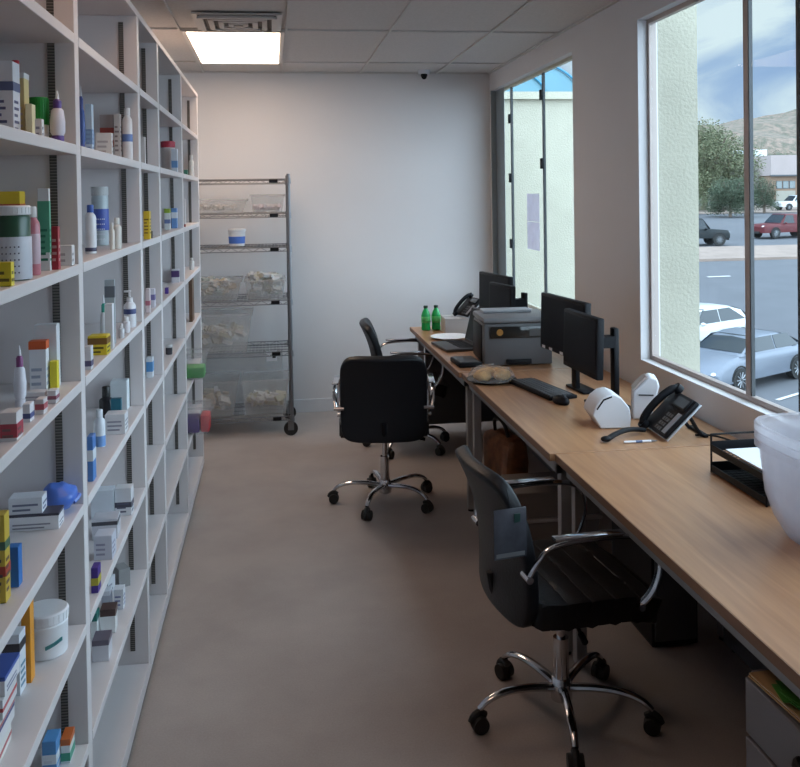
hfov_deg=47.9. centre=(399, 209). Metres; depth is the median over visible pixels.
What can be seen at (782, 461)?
paper stack
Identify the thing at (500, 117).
window
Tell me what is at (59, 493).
plastic bag
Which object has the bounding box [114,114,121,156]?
carton
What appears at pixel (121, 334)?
bottle
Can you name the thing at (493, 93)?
trim
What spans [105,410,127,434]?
carton
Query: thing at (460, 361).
case
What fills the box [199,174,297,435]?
wire rack
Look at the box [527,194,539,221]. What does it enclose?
paper sheet
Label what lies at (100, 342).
carton
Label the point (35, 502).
carton
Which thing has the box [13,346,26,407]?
bottle
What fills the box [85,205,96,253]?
bottle
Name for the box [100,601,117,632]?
carton
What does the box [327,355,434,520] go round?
office chair
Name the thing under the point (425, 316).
soda bottle
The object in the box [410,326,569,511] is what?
desk
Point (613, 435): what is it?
handset
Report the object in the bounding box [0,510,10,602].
carton
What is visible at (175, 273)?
carton
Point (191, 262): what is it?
bottle
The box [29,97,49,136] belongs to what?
jar
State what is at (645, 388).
printer
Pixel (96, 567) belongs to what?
carton
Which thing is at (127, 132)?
bottle
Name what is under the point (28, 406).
carton
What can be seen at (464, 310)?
desk phone
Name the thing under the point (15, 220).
jar
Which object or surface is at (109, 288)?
carton
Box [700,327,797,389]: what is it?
sedan
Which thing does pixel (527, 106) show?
wall
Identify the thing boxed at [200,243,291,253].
wire shelf
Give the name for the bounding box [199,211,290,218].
wire shelf
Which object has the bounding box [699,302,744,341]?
hatchback
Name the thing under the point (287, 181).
wire shelf
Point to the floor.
(299, 629)
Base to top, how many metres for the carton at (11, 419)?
0.050 m
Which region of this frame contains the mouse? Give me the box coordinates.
[552,395,569,405]
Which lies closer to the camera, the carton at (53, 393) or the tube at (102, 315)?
the carton at (53, 393)
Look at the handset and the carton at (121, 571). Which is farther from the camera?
the handset
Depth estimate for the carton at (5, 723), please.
1.64 m
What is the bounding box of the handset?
[601,427,645,441]
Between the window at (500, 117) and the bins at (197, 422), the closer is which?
the bins at (197, 422)
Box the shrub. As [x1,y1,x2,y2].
[698,196,709,212]
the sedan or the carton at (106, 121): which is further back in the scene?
the sedan
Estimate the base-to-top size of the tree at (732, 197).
4.222 m
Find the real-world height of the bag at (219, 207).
0.101 m
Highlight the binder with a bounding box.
[188,278,193,321]
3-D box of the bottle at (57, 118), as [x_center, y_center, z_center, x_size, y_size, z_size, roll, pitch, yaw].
[-0.777,-0.210,2.042,0.034,0.118,0.034,-1,1,-8]
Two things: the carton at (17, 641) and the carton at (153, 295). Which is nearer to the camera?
the carton at (17, 641)
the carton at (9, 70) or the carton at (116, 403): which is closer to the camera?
the carton at (9, 70)
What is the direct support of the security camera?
attached to the ceiling
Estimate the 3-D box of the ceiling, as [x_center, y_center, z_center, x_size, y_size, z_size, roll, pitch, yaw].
[-0.019,-1.092,3.124,2.840,0.128,8.220,-1,1,-8]
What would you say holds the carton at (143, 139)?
on the shelving unit at (107, 48)
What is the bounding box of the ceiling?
[130,0,612,72]
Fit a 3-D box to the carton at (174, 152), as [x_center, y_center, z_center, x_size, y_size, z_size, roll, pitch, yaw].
[-1.122,-0.243,4.484,0.028,0.116,0.041,-1,1,-8]
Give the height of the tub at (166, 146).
0.159 m
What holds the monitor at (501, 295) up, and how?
on the desk at (456, 407)
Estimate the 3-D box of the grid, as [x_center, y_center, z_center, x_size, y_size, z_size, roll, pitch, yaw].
[-0.018,-1.022,3.125,2.640,0.012,8.020,-1,1,-8]
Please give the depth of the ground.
42.87 m
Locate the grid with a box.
[150,0,620,73]
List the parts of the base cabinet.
drawer, handle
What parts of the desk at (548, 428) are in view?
leg, leg, leg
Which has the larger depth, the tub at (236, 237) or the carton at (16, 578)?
the tub at (236, 237)
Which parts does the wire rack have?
post, post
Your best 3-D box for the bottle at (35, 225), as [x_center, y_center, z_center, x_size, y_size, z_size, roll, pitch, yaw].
[-0.740,0.063,1.811,0.030,0.138,0.030,-1,1,-8]
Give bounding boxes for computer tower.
[612,521,697,646]
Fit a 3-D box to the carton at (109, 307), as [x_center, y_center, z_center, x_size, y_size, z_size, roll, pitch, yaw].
[-0.829,0.332,2.568,0.021,0.128,0.030,-1,1,-8]
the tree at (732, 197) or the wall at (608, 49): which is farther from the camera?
the tree at (732, 197)
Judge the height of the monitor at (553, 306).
0.448 m
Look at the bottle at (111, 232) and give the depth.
2.68 m
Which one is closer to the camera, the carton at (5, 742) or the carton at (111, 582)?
the carton at (5, 742)
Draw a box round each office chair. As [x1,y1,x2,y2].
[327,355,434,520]
[359,318,449,458]
[455,445,664,766]
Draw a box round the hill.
[698,109,796,165]
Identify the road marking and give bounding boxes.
[708,276,797,399]
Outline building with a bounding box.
[709,150,796,203]
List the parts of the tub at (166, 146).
lid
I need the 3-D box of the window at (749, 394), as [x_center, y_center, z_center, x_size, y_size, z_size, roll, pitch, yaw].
[1.451,-0.073,2.755,0.038,1.643,3.247,-1,1,-8]
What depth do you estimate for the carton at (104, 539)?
2.50 m
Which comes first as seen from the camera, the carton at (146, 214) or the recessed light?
the carton at (146, 214)
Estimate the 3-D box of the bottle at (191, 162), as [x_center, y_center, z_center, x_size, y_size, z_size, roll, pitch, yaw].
[-1.291,-0.268,5.567,0.031,0.138,0.031,-1,1,-8]
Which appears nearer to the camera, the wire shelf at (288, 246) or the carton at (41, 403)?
the carton at (41, 403)
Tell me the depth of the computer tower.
3.35 m
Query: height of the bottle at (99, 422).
0.107 m
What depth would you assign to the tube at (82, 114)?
2.53 m
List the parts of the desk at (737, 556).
leg, modesty panel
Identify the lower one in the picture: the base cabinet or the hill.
the base cabinet
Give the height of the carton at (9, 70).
0.164 m
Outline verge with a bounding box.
[699,205,796,213]
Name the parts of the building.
pane, pane, doorway, pane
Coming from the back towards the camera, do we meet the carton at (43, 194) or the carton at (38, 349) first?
the carton at (38, 349)
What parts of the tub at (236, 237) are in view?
lid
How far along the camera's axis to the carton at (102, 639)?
2.50 m
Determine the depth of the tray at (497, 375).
4.50 m
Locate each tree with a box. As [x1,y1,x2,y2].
[698,117,765,209]
[705,176,757,216]
[754,176,779,212]
[771,147,795,154]
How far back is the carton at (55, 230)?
1.94 m
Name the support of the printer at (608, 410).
on the desk at (548, 428)
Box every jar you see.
[0,205,32,280]
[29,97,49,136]
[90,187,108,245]
[165,344,172,354]
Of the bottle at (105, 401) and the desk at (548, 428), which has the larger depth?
the desk at (548, 428)
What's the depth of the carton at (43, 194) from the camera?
1.92 m
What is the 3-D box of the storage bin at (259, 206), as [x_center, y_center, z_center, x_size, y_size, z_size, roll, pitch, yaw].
[-0.969,-0.045,6.589,0.252,0.131,0.372,-1,1,-8]
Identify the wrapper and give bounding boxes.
[771,680,799,709]
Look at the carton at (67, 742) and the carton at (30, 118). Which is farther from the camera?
the carton at (67, 742)
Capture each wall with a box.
[183,73,491,401]
[489,0,799,441]
[504,92,574,306]
[657,4,699,371]
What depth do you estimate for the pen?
3.38 m
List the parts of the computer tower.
panel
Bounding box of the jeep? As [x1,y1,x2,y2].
[699,218,729,245]
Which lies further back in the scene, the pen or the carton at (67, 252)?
the pen
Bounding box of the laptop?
[431,306,479,351]
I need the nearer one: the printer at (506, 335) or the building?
the printer at (506, 335)
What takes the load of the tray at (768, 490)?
on the desk at (737, 556)
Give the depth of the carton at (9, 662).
1.66 m
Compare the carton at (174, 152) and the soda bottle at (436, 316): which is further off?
the soda bottle at (436, 316)
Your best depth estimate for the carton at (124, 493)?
2.84 m
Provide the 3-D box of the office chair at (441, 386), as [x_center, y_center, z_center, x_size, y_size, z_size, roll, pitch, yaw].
[0.029,1.171,6.073,0.600,0.866,0.613,-1,1,4]
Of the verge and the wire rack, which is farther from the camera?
the verge
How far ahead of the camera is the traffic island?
54.40 m
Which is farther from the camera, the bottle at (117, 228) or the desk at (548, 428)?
the desk at (548, 428)
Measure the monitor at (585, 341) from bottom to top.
0.415 m
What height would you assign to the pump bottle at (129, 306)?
0.122 m
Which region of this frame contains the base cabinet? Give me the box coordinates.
[746,669,799,766]
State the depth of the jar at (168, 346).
4.12 m
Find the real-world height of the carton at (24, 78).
0.150 m
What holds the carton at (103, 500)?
on the shelving unit at (107, 48)
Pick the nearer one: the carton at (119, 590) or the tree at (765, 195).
the carton at (119, 590)
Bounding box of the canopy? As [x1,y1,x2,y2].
[504,67,572,91]
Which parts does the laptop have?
lid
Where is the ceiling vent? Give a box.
[191,12,281,32]
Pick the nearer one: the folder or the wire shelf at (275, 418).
the folder
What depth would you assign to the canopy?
9.94 m
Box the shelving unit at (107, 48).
[0,0,203,766]
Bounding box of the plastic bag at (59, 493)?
[43,481,80,509]
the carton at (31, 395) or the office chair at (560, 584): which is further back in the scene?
the office chair at (560, 584)
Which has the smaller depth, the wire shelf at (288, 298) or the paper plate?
the paper plate
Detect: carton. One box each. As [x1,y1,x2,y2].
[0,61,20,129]
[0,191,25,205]
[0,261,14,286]
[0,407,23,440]
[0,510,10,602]
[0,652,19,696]
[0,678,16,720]
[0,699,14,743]
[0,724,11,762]
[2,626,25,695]
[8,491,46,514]
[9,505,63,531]
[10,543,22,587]
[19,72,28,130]
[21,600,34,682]
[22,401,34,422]
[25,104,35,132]
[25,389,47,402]
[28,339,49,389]
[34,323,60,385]
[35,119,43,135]
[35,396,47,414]
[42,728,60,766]
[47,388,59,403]
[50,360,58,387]
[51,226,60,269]
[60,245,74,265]
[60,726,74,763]
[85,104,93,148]
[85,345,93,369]
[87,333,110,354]
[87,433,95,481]
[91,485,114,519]
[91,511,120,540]
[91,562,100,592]
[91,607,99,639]
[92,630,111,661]
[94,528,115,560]
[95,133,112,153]
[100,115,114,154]
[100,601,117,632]
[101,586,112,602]
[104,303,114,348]
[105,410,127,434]
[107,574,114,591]
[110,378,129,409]
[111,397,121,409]
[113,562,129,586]
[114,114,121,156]
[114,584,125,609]
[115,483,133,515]
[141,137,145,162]
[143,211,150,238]
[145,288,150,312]
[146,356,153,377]
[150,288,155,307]
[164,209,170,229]
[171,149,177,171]
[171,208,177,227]
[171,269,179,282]
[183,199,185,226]
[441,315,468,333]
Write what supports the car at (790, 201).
on the verge
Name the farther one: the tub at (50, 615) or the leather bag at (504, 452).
the leather bag at (504, 452)
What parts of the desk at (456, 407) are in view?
leg, panel, leg, modesty panel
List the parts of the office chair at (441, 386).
backrest, armrest, armrest, leg, seat, leg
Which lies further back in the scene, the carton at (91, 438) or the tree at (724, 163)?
the tree at (724, 163)
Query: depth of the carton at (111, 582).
2.95 m
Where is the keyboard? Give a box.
[509,378,576,400]
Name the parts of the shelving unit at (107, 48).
shelf, shelf, shelf, shelf, shelf, shelf, shelf, shelf, shelf, shelf, shelf, shelf, shelf, shelf, shelf, shelf, shelf, shelf, shelf, shelf, shelf, shelf, shelf, rail, shelf, shelf, shelf, shelf, shelf, shelf, shelf, shelf, shelf, shelf, shelf, shelf, shelf, shelf, shelf, shelf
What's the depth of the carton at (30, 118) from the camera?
1.95 m
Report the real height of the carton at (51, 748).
0.074 m
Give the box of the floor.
[127,411,751,766]
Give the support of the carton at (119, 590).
on the shelving unit at (107, 48)
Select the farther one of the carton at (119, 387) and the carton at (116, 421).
the carton at (119, 387)
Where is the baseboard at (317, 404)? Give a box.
[204,398,333,416]
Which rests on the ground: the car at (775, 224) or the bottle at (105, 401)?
the car at (775, 224)
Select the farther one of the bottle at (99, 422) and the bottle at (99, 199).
the bottle at (99, 199)
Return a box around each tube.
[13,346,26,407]
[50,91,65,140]
[79,85,85,146]
[100,295,104,332]
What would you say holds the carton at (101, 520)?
on the shelving unit at (107, 48)
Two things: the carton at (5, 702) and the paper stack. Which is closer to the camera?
the carton at (5, 702)
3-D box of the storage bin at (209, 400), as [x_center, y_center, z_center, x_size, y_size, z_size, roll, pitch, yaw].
[-1.406,1.349,6.546,0.467,0.256,0.372,-1,1,-8]
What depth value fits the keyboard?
4.28 m
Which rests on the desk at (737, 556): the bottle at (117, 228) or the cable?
the cable
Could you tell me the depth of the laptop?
5.61 m
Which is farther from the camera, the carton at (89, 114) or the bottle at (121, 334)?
the bottle at (121, 334)
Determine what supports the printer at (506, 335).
on the desk at (456, 407)
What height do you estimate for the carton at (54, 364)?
0.063 m
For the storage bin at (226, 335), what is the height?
0.271 m
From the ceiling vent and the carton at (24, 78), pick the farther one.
the ceiling vent
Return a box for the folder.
[748,670,799,722]
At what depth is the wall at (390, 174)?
7.12 m
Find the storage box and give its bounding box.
[501,471,601,543]
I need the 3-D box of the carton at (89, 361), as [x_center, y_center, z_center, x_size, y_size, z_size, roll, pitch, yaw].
[-0.781,0.371,2.261,0.016,0.058,0.031,-1,1,-8]
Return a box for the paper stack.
[725,445,799,477]
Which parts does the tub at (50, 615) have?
lid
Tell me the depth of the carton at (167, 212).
4.33 m
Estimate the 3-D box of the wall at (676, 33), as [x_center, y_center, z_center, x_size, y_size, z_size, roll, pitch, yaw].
[1.339,2.404,4.901,0.230,8.800,0.860,-1,1,-8]
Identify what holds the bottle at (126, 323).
on the shelving unit at (107, 48)
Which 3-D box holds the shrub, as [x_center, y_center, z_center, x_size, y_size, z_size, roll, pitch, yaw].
[32.242,-0.556,97.456,3.296,2.205,3.797,-1,1,-8]
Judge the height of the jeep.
1.835 m
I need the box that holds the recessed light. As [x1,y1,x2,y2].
[181,30,284,63]
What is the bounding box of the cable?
[695,434,729,439]
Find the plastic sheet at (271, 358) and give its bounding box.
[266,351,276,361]
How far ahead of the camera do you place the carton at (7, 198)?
2.02 m
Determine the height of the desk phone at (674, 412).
0.183 m
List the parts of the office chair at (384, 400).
armrest, leg, leg, leg, backrest, seat, leg, leg, armrest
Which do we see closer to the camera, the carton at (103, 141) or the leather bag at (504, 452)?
the carton at (103, 141)
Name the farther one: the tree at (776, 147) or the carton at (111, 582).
the tree at (776, 147)
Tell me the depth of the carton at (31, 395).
1.89 m
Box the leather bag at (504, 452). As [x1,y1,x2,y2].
[483,416,528,475]
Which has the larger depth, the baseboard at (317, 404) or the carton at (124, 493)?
the baseboard at (317, 404)
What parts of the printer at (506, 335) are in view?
panel, scanner lid, control panel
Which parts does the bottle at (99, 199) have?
lid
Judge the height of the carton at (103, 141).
0.076 m
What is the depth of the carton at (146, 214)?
3.36 m
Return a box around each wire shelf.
[199,178,290,184]
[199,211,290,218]
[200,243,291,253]
[201,292,292,306]
[202,340,293,358]
[205,400,294,423]
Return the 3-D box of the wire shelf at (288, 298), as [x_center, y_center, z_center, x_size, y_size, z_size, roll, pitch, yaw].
[-1.270,0.664,6.586,0.956,0.041,0.518,-1,1,-8]
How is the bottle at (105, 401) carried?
on the shelving unit at (107, 48)
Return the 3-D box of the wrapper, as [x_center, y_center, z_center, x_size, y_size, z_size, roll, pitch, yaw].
[0.923,1.017,1.824,0.237,0.030,0.348,-1,1,-8]
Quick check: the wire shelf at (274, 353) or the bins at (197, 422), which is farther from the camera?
the wire shelf at (274, 353)
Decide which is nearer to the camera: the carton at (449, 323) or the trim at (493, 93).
the carton at (449, 323)
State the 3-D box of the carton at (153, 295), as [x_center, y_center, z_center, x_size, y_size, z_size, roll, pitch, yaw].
[-0.968,0.346,3.526,0.017,0.074,0.031,-1,1,-8]
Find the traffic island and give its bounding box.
[699,245,796,261]
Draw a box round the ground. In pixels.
[699,203,798,412]
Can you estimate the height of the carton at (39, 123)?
0.044 m
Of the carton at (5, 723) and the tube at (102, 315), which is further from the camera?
the tube at (102, 315)
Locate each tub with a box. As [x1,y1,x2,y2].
[34,599,68,661]
[161,141,174,169]
[228,228,245,245]
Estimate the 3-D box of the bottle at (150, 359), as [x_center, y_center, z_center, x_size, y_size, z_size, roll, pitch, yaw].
[-1.004,0.632,3.616,0.025,0.080,0.041,-1,1,-8]
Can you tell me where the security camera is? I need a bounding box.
[418,69,429,78]
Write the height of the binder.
0.243 m
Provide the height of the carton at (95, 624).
0.077 m
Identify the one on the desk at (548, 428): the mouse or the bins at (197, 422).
the mouse
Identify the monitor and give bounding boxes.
[479,271,512,308]
[489,282,527,307]
[540,292,594,394]
[563,308,630,409]
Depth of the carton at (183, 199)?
4.73 m
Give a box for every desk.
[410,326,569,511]
[462,368,738,654]
[555,446,799,697]
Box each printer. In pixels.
[473,307,551,365]
[584,387,630,428]
[631,373,658,418]
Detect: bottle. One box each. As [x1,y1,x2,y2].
[29,206,40,275]
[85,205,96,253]
[94,409,105,447]
[99,386,111,418]
[109,223,114,249]
[113,218,121,248]
[118,324,124,337]
[122,108,132,159]
[122,316,129,332]
[124,290,135,327]
[189,155,193,175]
[189,258,193,269]
[421,305,430,330]
[431,305,440,329]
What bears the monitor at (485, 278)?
on the desk at (456, 407)
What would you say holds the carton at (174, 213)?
on the shelving unit at (107, 48)
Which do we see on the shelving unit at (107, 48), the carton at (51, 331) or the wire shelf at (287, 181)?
the carton at (51, 331)
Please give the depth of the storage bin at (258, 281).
6.49 m
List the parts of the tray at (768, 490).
rail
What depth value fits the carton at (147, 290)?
3.36 m
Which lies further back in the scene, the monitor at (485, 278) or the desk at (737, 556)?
the monitor at (485, 278)
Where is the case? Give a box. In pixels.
[450,356,481,367]
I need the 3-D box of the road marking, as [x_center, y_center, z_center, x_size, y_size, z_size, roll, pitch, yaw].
[14.041,4.555,32.062,13.810,1.744,29.287,-1,1,6]
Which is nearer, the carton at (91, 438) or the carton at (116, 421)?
the carton at (91, 438)
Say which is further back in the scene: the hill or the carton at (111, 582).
the hill
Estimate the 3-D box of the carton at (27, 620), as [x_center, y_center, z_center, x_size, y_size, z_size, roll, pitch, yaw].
[-0.776,0.896,1.877,0.018,0.171,0.030,-1,1,-8]
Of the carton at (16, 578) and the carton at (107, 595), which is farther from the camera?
the carton at (107, 595)
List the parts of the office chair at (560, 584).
backrest, leg, leg, armrest, leg, height lever, leg, armrest, seat, leg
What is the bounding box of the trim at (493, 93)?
[490,91,497,273]
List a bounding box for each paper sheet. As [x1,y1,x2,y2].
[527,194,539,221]
[527,221,539,250]
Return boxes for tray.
[466,366,516,384]
[710,429,799,506]
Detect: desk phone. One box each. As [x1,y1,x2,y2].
[452,293,478,317]
[638,383,707,440]
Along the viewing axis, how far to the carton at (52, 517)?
1.95 m
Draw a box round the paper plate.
[431,333,465,339]
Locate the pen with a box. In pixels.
[624,440,656,442]
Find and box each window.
[496,55,571,310]
[647,0,799,422]
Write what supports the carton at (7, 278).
on the shelving unit at (107, 48)
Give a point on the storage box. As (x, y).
(541, 502)
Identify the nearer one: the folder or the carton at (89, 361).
the folder
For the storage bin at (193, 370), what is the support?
on the shelving unit at (107, 48)
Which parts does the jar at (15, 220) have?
lid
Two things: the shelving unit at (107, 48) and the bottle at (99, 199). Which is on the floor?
the shelving unit at (107, 48)
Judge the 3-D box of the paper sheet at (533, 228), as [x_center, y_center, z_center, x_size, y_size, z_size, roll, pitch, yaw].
[0.941,0.186,6.349,0.002,0.196,0.300,-1,1,-8]

